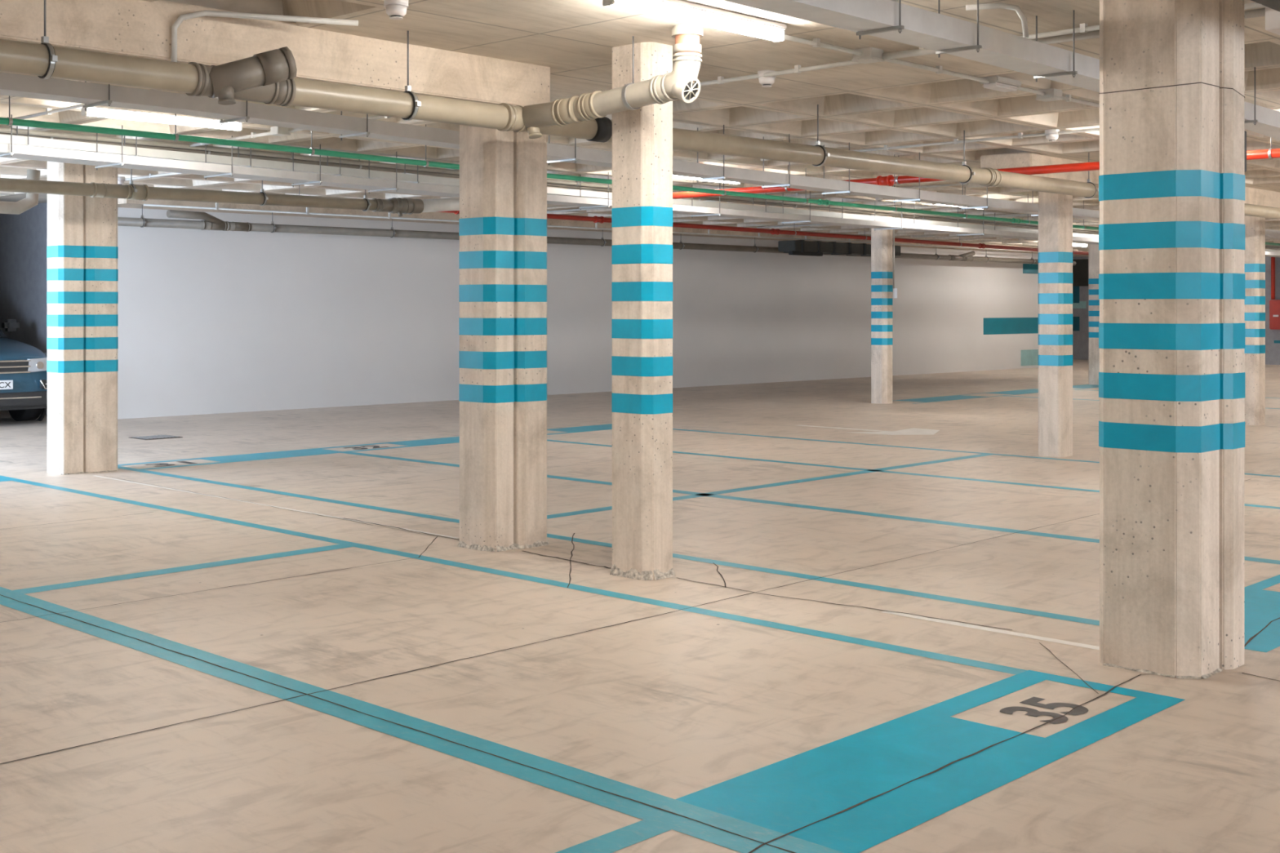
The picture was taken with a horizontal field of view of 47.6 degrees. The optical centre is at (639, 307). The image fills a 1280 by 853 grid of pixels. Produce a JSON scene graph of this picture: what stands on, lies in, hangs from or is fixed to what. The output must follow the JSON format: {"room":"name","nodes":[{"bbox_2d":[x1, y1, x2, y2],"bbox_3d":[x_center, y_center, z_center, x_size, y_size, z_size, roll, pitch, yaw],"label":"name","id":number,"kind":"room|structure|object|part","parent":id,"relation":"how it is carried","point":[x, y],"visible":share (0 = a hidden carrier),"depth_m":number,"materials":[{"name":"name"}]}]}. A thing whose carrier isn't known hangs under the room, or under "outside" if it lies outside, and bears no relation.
{"room":"parking garage","nodes":[
{"label":"parking garage","id":0,"kind":"room"},
{"bbox_2d":[0,202,47,415],"bbox_3d":[-9.377,0.010,21.097,6.132,2.900,0.250,0,0,44],"label":"wall","id":1,"kind":"structure","parent":0,"point":[23,236],"depth_m":20.11,"materials":[{"name":"grey paint"}]},
{"bbox_2d":[35,361,44,368],"bbox_3d":[-7.373,0.707,18.016,0.060,0.106,0.295,0,0,23],"label":"headlight assembly","id":2,"kind":"object","parent":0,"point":[39,365],"depth_m":17.91,"materials":[{"name":"clear glass"}]},
{"bbox_2d":[117,207,1038,418],"bbox_3d":[1.600,0.010,27.425,24.470,2.900,0.253,0,0,-45],"label":"wall","id":3,"kind":"structure","parent":0,"point":[211,322],"depth_m":22.50,"materials":[{"name":"white paint"}]},
{"bbox_3d":[9.052,0.438,34.599,3.182,0.385,0.003,0,0,-45],"label":"painted panel","id":4,"kind":"part","parent":3,"relation":"part of","materials":[{"name":"teal paint"}]},
{"bbox_3d":[9.672,1.210,35.211,1.641,0.380,0.003,0,0,-45],"label":"painted panel","id":5,"kind":"part","parent":3,"relation":"part of","materials":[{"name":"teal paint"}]},
{"bbox_3d":[9.740,-0.927,35.277,1.651,0.235,0.003,0,0,-45],"label":"painted panel","id":6,"kind":"part","parent":3,"relation":"part of","materials":[{"name":"teal paint"}]},
{"bbox_2d":[0,359,1279,852],"bbox_3d":[5.668,1.534,16.552,35.400,0.152,45.000,0,0,44],"label":"floor","id":7,"kind":"structure","parent":0,"point":[875,628],"depth_m":6.27,"materials":[{"name":"concrete"}]},
{"bbox_2d":[0,319,47,421],"bbox_3d":[-9.435,0.626,19.019,4.500,1.773,2.160,0,0,44],"label":"car","id":8,"kind":"object","parent":7,"relation":"on","point":[23,366],"visible":0.84,"depth_m":17.88,"materials":[{"name":"blue paint"}]},
{"bbox_3d":[-9.838,0.090,19.403,3.000,0.580,1.480,0,0,44],"label":"cabin glass","id":9,"kind":"part","parent":8,"relation":"part of","materials":[{"name":"black glass"}]},
{"bbox_3d":[-7.811,0.940,17.475,0.015,0.110,0.520,0,0,44],"label":"number plate","id":10,"kind":"part","parent":8,"relation":"part of","materials":[{"name":"white plastic"}]},
{"bbox_2d":[1,319,19,331],"bbox_3d":[-8.409,0.240,19.396,0.180,0.160,0.200,0,0,44],"label":"mirror","id":11,"kind":"object","parent":8,"relation":"attached to","point":[10,325],"depth_m":19.35,"materials":[{"name":"plastic"}]},
{"bbox_2d":[0,360,28,372],"bbox_3d":[-7.854,0.725,17.516,0.095,0.160,0.940,0,0,44],"label":"grille","id":12,"kind":"object","parent":8,"relation":"attached to","point":[6,366],"depth_m":17.69,"materials":[{"name":"plastic"}]},
{"bbox_3d":[-8.034,1.228,17.687,0.480,0.055,1.760,0,0,44],"label":"sill","id":13,"kind":"part","parent":8,"relation":"part of","materials":[{"name":"plastic"}]},
{"bbox_2d":[40,379,47,389],"bbox_3d":[-7.376,0.953,18.077,0.215,0.125,0.290,0,0,44],"label":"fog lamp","id":14,"kind":"object","parent":8,"relation":"attached to","point":[43,383],"depth_m":17.96,"materials":[{"name":"silver glass"}]},
{"bbox_2d":[46,161,118,475],"bbox_3d":[-4.953,0.015,12.898,0.357,2.890,0.526,0,0,44],"label":"concrete column","id":15,"kind":"structure","parent":7,"relation":"on","point":[82,248],"depth_m":12.80,"materials":[{"name":"teal paint"}]},
{"bbox_2d":[128,435,182,439],"bbox_3d":[-5.423,1.455,16.253,0.400,0.010,0.440,0,0,44],"label":"floor drain","id":16,"kind":"object","parent":7,"relation":"on","point":[155,437],"visible":1,"depth_m":16.21,"materials":[{"name":"metal"}]},
{"bbox_2d":[457,124,548,551],"bbox_3d":[-0.837,0.015,8.899,0.393,2.890,0.458,0,0,44],"label":"concrete column","id":17,"kind":"structure","parent":7,"relation":"on","point":[503,219],"depth_m":8.79,"materials":[{"name":"teal paint"}]},
{"bbox_2d":[609,41,675,580],"bbox_3d":[0.015,0.015,7.913,0.318,2.890,0.241,0,0,44],"label":"concrete column","id":18,"kind":"structure","parent":7,"relation":"on","point":[642,210],"depth_m":7.82,"materials":[{"name":"teal paint"}]},
{"bbox_2d":[871,214,901,404],"bbox_3d":[3.744,0.015,22.127,0.351,2.890,0.331,0,0,44],"label":"concrete column","id":19,"kind":"structure","parent":7,"relation":"on","point":[882,288],"depth_m":22.03,"materials":[{"name":"teal paint"}]},
{"bbox_2d":[1038,191,1072,457],"bbox_3d":[4.094,0.110,14.302,0.262,2.700,0.272,0,0,44],"label":"concrete column","id":20,"kind":"structure","parent":7,"relation":"on","point":[1055,210],"depth_m":14.19,"materials":[{"name":"teal paint"}]},
{"bbox_2d":[1088,233,1099,385],"bbox_3d":[8.680,0.015,27.439,0.302,2.890,0.332,0,0,44],"label":"concrete column","id":21,"kind":"structure","parent":7,"relation":"on","point":[1093,249],"depth_m":27.35,"materials":[{"name":"teal paint"}]},
{"bbox_2d":[1098,0,1244,679],"bbox_3d":[2.175,0.015,5.951,0.452,2.890,0.456,0,0,44],"label":"concrete column","id":22,"kind":"structure","parent":7,"relation":"on","point":[1171,177],"depth_m":5.81,"materials":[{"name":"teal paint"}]},
{"bbox_2d":[1244,130,1246,172],"bbox_3d":[2.376,-0.645,6.111,0.340,0.170,0.053,0,0,44],"label":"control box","id":23,"kind":"object","parent":22,"relation":"attached to","point":[1245,131],"visible":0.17,"depth_m":6.00,"materials":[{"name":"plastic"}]},
{"bbox_2d":[1244,215,1265,425],"bbox_3d":[7.638,0.015,18.094,0.232,2.890,0.272,0,0,44],"label":"concrete column","id":24,"kind":"structure","parent":7,"relation":"on","point":[1255,227],"depth_m":17.98,"materials":[{"name":"teal paint"}]},
{"bbox_2d":[0,0,1279,256],"bbox_3d":[5.451,-1.423,16.455,34.580,0.515,45.080,0,0,44],"label":"ceiling","id":25,"kind":"structure","parent":0,"point":[523,53],"depth_m":8.86,"materials":[{"name":"concrete"}]},
{"bbox_2d":[0,168,40,214],"bbox_3d":[-10.620,-1.184,10.296,0.168,0.472,12.885,0,0,44],"label":"drain pipe","id":26,"kind":"object","parent":25,"relation":"hanging from","point":[31,200],"visible":0.8,"depth_m":14.81,"materials":[{"name":"plastic"}]},
{"bbox_2d":[13,88,161,119],"bbox_3d":[-3.497,-1.398,9.673,4.000,0.044,0.028,0,0,44],"label":"conduit","id":27,"kind":"object","parent":25,"relation":"attached to","point":[48,111],"visible":0.22,"depth_m":10.33,"materials":[{"name":"plastic"}]},
{"bbox_2d":[124,172,183,181],"bbox_3d":[-5.125,-1.398,15.362,3.400,0.044,0.028,0,0,44],"label":"conduit","id":28,"kind":"object","parent":25,"relation":"attached to","point":[151,175],"visible":0.32,"depth_m":15.40,"materials":[{"name":"plastic"}]},
{"bbox_2d":[117,176,124,184],"bbox_3d":[-5.666,-1.375,15.808,0.112,0.090,0.112,0,0,44],"label":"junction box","id":29,"kind":"object","parent":28,"relation":"attached to","point":[121,180],"visible":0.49,"depth_m":15.77,"materials":[{"name":"white plastic"}]},
{"bbox_2d":[80,105,242,131],"bbox_3d":[-3.455,-1.379,10.559,0.104,0.081,1.232,0,0,44],"label":"tube light","id":30,"kind":"object","parent":25,"relation":"attached to","point":[96,111],"visible":0.77,"depth_m":10.49,"materials":[{"name":"white"}]},
{"bbox_2d":[171,9,358,62],"bbox_3d":[-1.791,-1.273,6.960,0.872,0.266,0.034,0,0,-20],"label":"conduit","id":31,"kind":"object","parent":25,"relation":"attached to","point":[202,13],"visible":0.9,"depth_m":6.92,"materials":[{"name":"plastic"}]},
{"bbox_2d":[0,168,579,217],"bbox_3d":[-6.772,-1.171,10.069,0.359,0.535,17.859,0,0,44],"label":"drain pipe","id":32,"kind":"object","parent":25,"relation":"hanging from","point":[399,206],"visible":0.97,"depth_m":13.07,"materials":[{"name":"beige plastic"}]},
{"bbox_2d":[189,115,391,146],"bbox_3d":[-2.994,-1.398,11.652,4.000,0.044,0.028,0,0,44],"label":"conduit","id":33,"kind":"object","parent":25,"relation":"attached to","point":[254,135],"visible":0.41,"depth_m":11.74,"materials":[{"name":"plastic"}]},
{"bbox_2d":[270,126,290,136],"bbox_3d":[-2.833,-1.388,11.430,0.116,0.064,0.116,0,0,44],"label":"junction box","id":34,"kind":"object","parent":33,"relation":"attached to","point":[274,131],"visible":0.92,"depth_m":11.39,"materials":[{"name":"plastic"}]},
{"bbox_3d":[-2.833,-1.362,11.430,0.116,0.012,0.116,0,0,44],"label":"lid","id":35,"kind":"part","parent":34,"relation":"part of","materials":[{"name":"plastic"}]},
{"bbox_2d":[383,0,408,19],"bbox_3d":[-1.123,-1.375,6.684,0.112,0.090,0.112,0,0,44],"label":"smoke detector","id":36,"kind":"object","parent":25,"relation":"attached to","point":[395,9],"visible":1,"depth_m":6.65,"materials":[{"name":"white plastic"}]},
{"bbox_2d":[403,151,612,174],"bbox_3d":[-1.272,-1.398,14.044,4.400,0.044,0.028,0,0,44],"label":"conduit","id":37,"kind":"object","parent":25,"relation":"attached to","point":[611,151],"visible":0.02,"depth_m":14.62,"materials":[{"name":"plastic"}]},
{"bbox_2d":[143,202,1037,252],"bbox_3d":[2.354,-1.345,26.673,24.112,0.151,0.030,0,0,-45],"label":"conduit","id":38,"kind":"object","parent":25,"relation":"attached to","point":[216,207],"visible":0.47,"depth_m":21.47,"materials":[{"name":"plastic"}]},
{"bbox_2d":[117,204,1075,265],"bbox_3d":[1.999,-1.178,26.802,0.183,0.324,24.408,0,0,45],"label":"drain pipe","id":39,"kind":"object","parent":25,"relation":"hanging from","point":[210,222],"visible":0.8,"depth_m":20.96,"materials":[{"name":"grey plastic"}]},
{"bbox_2d":[0,0,1279,219],"bbox_3d":[6.452,-1.174,15.600,0.384,0.492,44.101,0,0,43],"label":"drain pipe","id":40,"kind":"object","parent":25,"relation":"hanging from","point":[268,77],"visible":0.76,"depth_m":7.33,"materials":[{"name":"beige plastic"}]},
{"bbox_3d":[-2.494,-1.274,6.084,0.008,0.291,0.008,0,0,21],"label":"rod","id":41,"kind":"part","parent":40,"relation":"part of","materials":[{"name":"metal"}]},
{"bbox_3d":[-1.192,-1.276,7.454,0.008,0.288,0.008,0,0,21],"label":"rod","id":42,"kind":"part","parent":40,"relation":"part of","materials":[{"name":"metal"}]},
{"bbox_2d":[522,23,702,128],"bbox_3d":[-0.146,-1.202,7.675,1.177,0.440,0.215,0,0,38],"label":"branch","id":43,"kind":"object","parent":40,"relation":"attached to","point":[682,83],"visible":1,"depth_m":7.51,"materials":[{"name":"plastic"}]},
{"bbox_3d":[-0.036,-1.295,7.602,0.008,0.250,0.008,0,0,-24],"label":"rod","id":44,"kind":"part","parent":43,"relation":"part of","materials":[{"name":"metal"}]},
{"bbox_3d":[1.244,-1.289,10.160,0.008,0.262,0.008,0,0,21],"label":"rod","id":45,"kind":"part","parent":40,"relation":"part of","materials":[{"name":"metal"}]},
{"bbox_3d":[2.601,-1.292,11.644,0.008,0.256,0.008,0,0,21],"label":"rod","id":46,"kind":"part","parent":40,"relation":"part of","materials":[{"name":"metal"}]},
{"bbox_2d":[0,71,1279,238],"bbox_3d":[5.461,-1.170,16.542,0.295,0.500,44.100,0,0,44],"label":"cable tray","id":47,"kind":"object","parent":25,"relation":"hanging from","point":[92,95],"visible":0.8,"depth_m":8.99,"materials":[{"name":"metal"}]},
{"bbox_3d":[-2.801,-1.241,7.659,0.008,0.358,0.007,0,0,44],"label":"rod","id":48,"kind":"part","parent":47,"relation":"part of","materials":[{"name":"metal"}]},
{"bbox_3d":[-2.236,-1.237,8.254,0.008,0.365,0.007,0,0,44],"label":"rod","id":49,"kind":"part","parent":47,"relation":"part of","materials":[{"name":"metal"}]},
{"bbox_3d":[-1.664,-1.230,8.855,0.008,0.380,0.007,0,0,44],"label":"rod","id":50,"kind":"part","parent":47,"relation":"part of","materials":[{"name":"metal"}]},
{"bbox_3d":[-0.451,-1.215,10.130,0.008,0.410,0.007,0,0,44],"label":"rod","id":51,"kind":"part","parent":47,"relation":"part of","materials":[{"name":"metal"}]},
{"bbox_3d":[0.652,-1.203,11.290,0.008,0.434,0.007,0,0,44],"label":"rod","id":52,"kind":"part","parent":47,"relation":"part of","materials":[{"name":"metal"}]},
{"bbox_3d":[1.224,-1.200,11.891,0.008,0.441,0.007,0,0,44],"label":"rod","id":53,"kind":"part","parent":47,"relation":"part of","materials":[{"name":"metal"}]},
{"bbox_3d":[1.803,-1.196,12.500,0.008,0.448,0.007,0,0,44],"label":"rod","id":54,"kind":"part","parent":47,"relation":"part of","materials":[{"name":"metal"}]},
{"bbox_3d":[2.561,-1.192,13.297,0.008,0.456,0.007,0,0,44],"label":"rod","id":55,"kind":"part","parent":47,"relation":"part of","materials":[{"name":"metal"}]},
{"bbox_2d":[0,114,1279,257],"bbox_3d":[2.928,-1.220,18.950,0.445,0.400,44.100,0,0,44],"label":"cable tray","id":56,"kind":"object","parent":25,"relation":"hanging from","point":[100,160],"visible":0.82,"depth_m":13.12,"materials":[{"name":"metal"}]},
{"bbox_3d":[-4.631,-1.265,10.697,0.008,0.310,0.007,0,0,44],"label":"rod","id":57,"kind":"part","parent":56,"relation":"part of","materials":[{"name":"metal"}]},
{"bbox_3d":[-4.343,-1.258,11.610,0.008,0.323,0.007,0,0,44],"label":"rod","id":58,"kind":"part","parent":56,"relation":"part of","materials":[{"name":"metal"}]},
{"bbox_3d":[-4.039,-1.258,11.321,0.008,0.323,0.007,0,0,44],"label":"rod","id":59,"kind":"part","parent":56,"relation":"part of","materials":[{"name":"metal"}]},
{"bbox_3d":[-3.681,-1.251,12.306,0.008,0.337,0.007,0,0,44],"label":"rod","id":60,"kind":"part","parent":56,"relation":"part of","materials":[{"name":"metal"}]},
{"bbox_3d":[-3.377,-1.251,12.016,0.008,0.337,0.007,0,0,44],"label":"rod","id":61,"kind":"part","parent":56,"relation":"part of","materials":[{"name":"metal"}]},
{"bbox_3d":[-2.784,-1.245,12.639,0.008,0.350,0.007,0,0,44],"label":"rod","id":62,"kind":"part","parent":56,"relation":"part of","materials":[{"name":"metal"}]},
{"bbox_3d":[-2.219,-1.239,13.234,0.008,0.362,0.007,0,0,44],"label":"rod","id":63,"kind":"part","parent":56,"relation":"part of","materials":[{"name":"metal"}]},
{"bbox_3d":[-0.331,-1.230,15.219,0.008,0.379,0.007,0,0,44],"label":"rod","id":64,"kind":"part","parent":56,"relation":"part of","materials":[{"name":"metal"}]},
{"bbox_3d":[0.909,-1.227,16.523,0.008,0.385,0.007,0,0,44],"label":"rod","id":65,"kind":"part","parent":56,"relation":"part of","materials":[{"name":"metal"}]},
{"bbox_3d":[2.081,-1.225,17.755,0.008,0.390,0.007,0,0,44],"label":"rod","id":66,"kind":"part","parent":56,"relation":"part of","materials":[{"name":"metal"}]},
{"bbox_2d":[0,125,1279,252],"bbox_3d":[2.682,-1.265,19.185,0.225,0.310,44.100,0,0,44],"label":"cable tray","id":67,"kind":"object","parent":25,"relation":"hanging from","point":[4,139],"visible":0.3,"depth_m":13.57,"materials":[{"name":"metal"}]},
{"bbox_3d":[-4.123,-1.318,11.884,0.008,0.204,0.007,0,0,44],"label":"rod","id":68,"kind":"part","parent":67,"relation":"part of","materials":[{"name":"metal"}]},
{"bbox_2d":[0,95,1279,245],"bbox_3d":[4.343,-1.220,17.605,0.084,0.401,44.100,0,0,44],"label":"pipe","id":69,"kind":"object","parent":25,"relation":"hanging from","point":[8,121],"visible":0.85,"depth_m":10.92,"materials":[{"name":"green metal"}]},
{"bbox_3d":[-3.116,-1.291,9.739,0.008,0.258,0.007,0,0,-16],"label":"rod","id":70,"kind":"part","parent":69,"relation":"part of","materials":[{"name":"metal"}]},
{"bbox_2d":[0,130,1279,249],"bbox_3d":[2.521,-1.317,19.338,0.062,0.205,44.100,0,0,44],"label":"pipe","id":71,"kind":"object","parent":25,"relation":"attached to","point":[196,151],"visible":0.58,"depth_m":14.46,"materials":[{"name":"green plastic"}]},
{"bbox_2d":[0,126,1279,247],"bbox_3d":[2.579,-1.339,19.283,0.056,0.162,44.100,0,0,44],"label":"pipe","id":72,"kind":"object","parent":25,"relation":"attached to","point":[4,130],"visible":0.69,"depth_m":13.63,"materials":[{"name":"plastic"}]},
{"bbox_2d":[672,175,701,180],"bbox_3d":[0.473,-1.379,15.001,0.206,0.081,0.510,0,0,44],"label":"tube light","id":73,"kind":"object","parent":25,"relation":"attached to","point":[694,179],"depth_m":15.11,"materials":[{"name":"white"}]},
{"bbox_2d":[298,185,1088,254],"bbox_3d":[4.241,-1.248,25.500,0.099,0.344,32.800,0,0,44],"label":"pipe","id":74,"kind":"object","parent":25,"relation":"hanging from","point":[595,219],"visible":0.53,"depth_m":23.60,"materials":[{"name":"red metal"}]},
{"bbox_2d":[602,0,786,42],"bbox_3d":[0.280,-1.379,6.868,0.104,0.081,1.232,0,0,44],"label":"tube light","id":75,"kind":"object","parent":25,"relation":"attached to","point":[677,10],"visible":1,"depth_m":6.86,"materials":[{"name":"white plastic"}]},
{"bbox_2d":[702,179,740,184],"bbox_3d":[0.908,-1.379,15.490,0.175,0.081,0.620,0,0,44],"label":"tube light","id":76,"kind":"object","parent":25,"relation":"attached to","point":[712,180],"depth_m":15.57,"materials":[{"name":"white"}]},
{"bbox_2d":[546,182,968,213],"bbox_3d":[1.011,-1.398,18.911,7.400,0.044,0.028,0,0,44],"label":"conduit","id":77,"kind":"object","parent":25,"relation":"attached to","point":[797,194],"visible":0.46,"depth_m":17.91,"materials":[{"name":"plastic"}]},
{"bbox_2d":[757,70,776,87],"bbox_3d":[0.764,-1.375,8.741,0.112,0.090,0.112,0,0,44],"label":"smoke detector","id":78,"kind":"object","parent":25,"relation":"attached to","point":[766,82],"visible":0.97,"depth_m":8.70,"materials":[{"name":"white plastic"}]},
{"bbox_2d":[777,240,900,256],"bbox_3d":[3.908,-1.110,28.197,0.440,0.280,3.550,0,0,44],"label":"ventilation duct","id":79,"kind":"object","parent":25,"relation":"hanging from","point":[795,247],"visible":0.88,"depth_m":27.48,"materials":[{"name":"metal"}]},
{"bbox_2d":[851,46,884,63],"bbox_3d":[1.256,-1.388,7.996,0.130,0.064,0.130,0,0,44],"label":"junction box","id":80,"kind":"object","parent":25,"relation":"attached to","point":[869,55],"visible":0.96,"depth_m":7.95,"materials":[{"name":"plastic"}]},
{"bbox_3d":[1.256,-1.362,7.996,0.130,0.012,0.130,0,0,44],"label":"lid","id":81,"kind":"part","parent":80,"relation":"part of","materials":[{"name":"plastic"}]},
{"bbox_2d":[875,197,883,201],"bbox_3d":[3.008,-1.375,18.254,0.112,0.090,0.112,0,0,44],"label":"smoke detector","id":82,"kind":"object","parent":25,"relation":"attached to","point":[877,199],"visible":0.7,"depth_m":18.23,"materials":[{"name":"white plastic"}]},
{"bbox_2d":[756,209,1099,228],"bbox_3d":[4.732,-1.398,22.824,7.400,0.044,0.028,0,0,44],"label":"conduit","id":83,"kind":"object","parent":25,"relation":"attached to","point":[1015,215],"visible":0.15,"depth_m":24.40,"materials":[{"name":"plastic"}]},
{"bbox_2d":[760,128,1099,160],"bbox_3d":[2.664,-1.398,12.233,4.200,0.044,0.028,0,0,44],"label":"conduit","id":84,"kind":"object","parent":25,"relation":"attached to","point":[1020,135],"visible":0.58,"depth_m":12.11,"materials":[{"name":"plastic"}]},
{"bbox_2d":[784,34,1099,107],"bbox_3d":[2.104,-1.398,8.902,0.028,0.044,4.000,0,0,44],"label":"conduit","id":85,"kind":"object","parent":25,"relation":"attached to","point":[816,42],"visible":0.71,"depth_m":8.41,"materials":[{"name":"plastic"}]},
{"bbox_2d":[932,204,978,208],"bbox_3d":[4.254,-1.379,19.346,0.104,0.081,1.232,0,0,44],"label":"tube light","id":86,"kind":"object","parent":25,"relation":"attached to","point":[932,204],"visible":0.2,"depth_m":19.09,"materials":[{"name":"white"}]},
{"bbox_2d":[672,137,1279,199],"bbox_3d":[7.666,-1.277,8.580,20.516,0.286,0.104,0,0,44],"label":"pipe","id":87,"kind":"object","parent":25,"relation":"hanging from","point":[1271,153],"visible":0.45,"depth_m":13.30,"materials":[{"name":"red metal"}]},
{"bbox_2d":[700,2,1265,86],"bbox_3d":[1.430,-1.398,8.034,5.000,0.044,0.040,0,0,44],"label":"conduit","id":88,"kind":"object","parent":25,"relation":"attached to","point":[1083,28],"visible":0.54,"depth_m":8.34,"materials":[{"name":"plastic"}]},
{"bbox_2d":[965,2,1028,37],"bbox_3d":[1.656,-1.329,6.723,0.287,0.161,0.042,0,0,5],"label":"conduit","id":89,"kind":"object","parent":25,"relation":"attached to","point":[1000,5],"visible":0.98,"depth_m":6.71,"materials":[{"name":"plastic"}]},
{"bbox_2d":[978,75,1021,92],"bbox_3d":[2.245,-1.389,9.043,0.130,0.062,0.300,0,0,44],"label":"emergency light","id":90,"kind":"object","parent":25,"relation":"attached to","point":[998,83],"visible":0.95,"depth_m":8.98,"materials":[{"name":"plastic"}]},
{"bbox_2d":[722,0,1279,140],"bbox_3d":[8.408,-1.210,13.739,0.220,0.420,44.100,0,0,44],"label":"cable tray","id":91,"kind":"object","parent":25,"relation":"hanging from","point":[889,20],"visible":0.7,"depth_m":6.29,"materials":[{"name":"metal"}]},
{"bbox_3d":[1.050,-1.264,5.860,0.008,0.313,0.007,0,0,44],"label":"rod","id":92,"kind":"part","parent":91,"relation":"part of","materials":[{"name":"metal"}]},
{"bbox_3d":[1.325,-1.264,6.433,0.008,0.313,0.007,0,0,44],"label":"rod","id":93,"kind":"part","parent":91,"relation":"part of","materials":[{"name":"metal"}]},
{"bbox_3d":[1.467,-1.264,6.299,0.008,0.313,0.007,0,0,44],"label":"rod","id":94,"kind":"part","parent":91,"relation":"part of","materials":[{"name":"metal"}]},
{"bbox_3d":[1.932,-1.260,7.071,0.008,0.321,0.007,0,0,44],"label":"rod","id":95,"kind":"part","parent":91,"relation":"part of","materials":[{"name":"metal"}]},
{"bbox_3d":[2.073,-1.260,6.936,0.008,0.321,0.007,0,0,44],"label":"rod","id":96,"kind":"part","parent":91,"relation":"part of","materials":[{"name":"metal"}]},
{"bbox_3d":[3.634,-1.249,8.578,0.008,0.342,0.007,0,0,44],"label":"rod","id":97,"kind":"part","parent":91,"relation":"part of","materials":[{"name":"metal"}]},
{"bbox_2d":[1035,88,1062,102],"bbox_3d":[2.676,-1.388,9.489,0.130,0.064,0.130,0,0,44],"label":"junction box","id":98,"kind":"object","parent":25,"relation":"attached to","point":[1051,94],"visible":0.97,"depth_m":9.45,"materials":[{"name":"plastic"}]},
{"bbox_3d":[2.676,-1.362,9.489,0.130,0.012,0.130,0,0,44],"label":"lid","id":99,"kind":"part","parent":98,"relation":"part of","materials":[{"name":"plastic"}]},
{"bbox_2d":[1044,128,1059,142],"bbox_3d":[3.301,-1.375,11.627,0.112,0.090,0.112,0,0,44],"label":"smoke detector","id":100,"kind":"object","parent":25,"relation":"attached to","point":[1051,135],"visible":1,"depth_m":11.59,"materials":[{"name":"white plastic"}]},
{"bbox_2d":[881,8,1265,59],"bbox_3d":[2.322,-1.392,7.351,2.369,0.056,0.186,0,0,36],"label":"conduit","id":101,"kind":"object","parent":25,"relation":"attached to","point":[1255,12],"visible":0.4,"depth_m":7.53,"materials":[{"name":"plastic"}]},
{"bbox_2d":[1072,242,1088,247],"bbox_3d":[9.460,-1.379,31.714,0.104,0.081,1.232,0,0,44],"label":"tube light","id":102,"kind":"object","parent":25,"relation":"attached to","point":[1075,244],"visible":0.52,"depth_m":31.88,"materials":[{"name":"white plastic"}]},
{"bbox_2d":[1072,243,1086,246],"bbox_3d":[9.460,-1.365,31.714,0.064,0.051,1.200,0,0,44],"label":"diffuser","id":103,"kind":"object","parent":102,"relation":"attached to","point":[1073,244],"depth_m":31.88,"materials":[{"name":"white plastic"}]},
{"bbox_2d":[1251,0,1279,11],"bbox_3d":[2.626,-1.205,5.438,0.290,0.230,7.500,0,0,44],"label":"ventilation duct","id":104,"kind":"object","parent":25,"relation":"hanging from","point":[1273,4],"visible":1,"depth_m":5.21,"materials":[{"name":"metal"}]},
{"bbox_2d":[1265,6,1279,35],"bbox_3d":[3.050,-1.357,6.862,0.082,0.124,0.290,0,0,44],"label":"sign","id":105,"kind":"object","parent":25,"relation":"attached to","point":[1272,16],"visible":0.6,"depth_m":6.77,"materials":[{"name":"white plastic"}]},
{"bbox_2d":[1072,256,1279,364],"bbox_3d":[21.926,-0.015,31.616,32.200,2.950,0.360,0,0,44],"label":"wall","id":106,"kind":"structure","parent":0,"point":[1080,271],"depth_m":40.42,"materials":[{"name":"grey paint"}]},
{"bbox_3d":[11.968,0.460,40.844,0.850,0.400,0.010,0,0,44],"label":"painted panel","id":107,"kind":"part","parent":106,"relation":"part of","materials":[{"name":"teal paint"}]},
{"bbox_3d":[11.968,-0.355,40.844,0.850,0.470,0.010,0,0,44],"label":"painted panel","id":108,"kind":"part","parent":106,"relation":"part of","materials":[{"name":"teal paint"}]},
{"bbox_3d":[11.970,-0.070,40.846,1.250,0.200,0.004,0,0,44],"label":"painted panel","id":109,"kind":"part","parent":106,"relation":"part of","materials":[{"name":"teal paint"}]},
{"bbox_2d":[1269,299,1279,329],"bbox_3d":[16.287,0.185,36.555,0.780,0.750,0.255,0,0,44],"label":"cabinet","id":110,"kind":"object","parent":106,"relation":"attached to","point":[1274,304],"visible":1,"depth_m":36.65,"materials":[{"name":"red metal"}]},
{"bbox_2d":[1271,257,1275,299],"bbox_3d":[16.039,-0.805,36.773,0.100,1.210,0.100,0,0,44],"label":"riser pipe","id":111,"kind":"object","parent":110,"relation":"attached to","point":[1273,259],"visible":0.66,"depth_m":36.73,"materials":[{"name":"red metal"}]}
]}

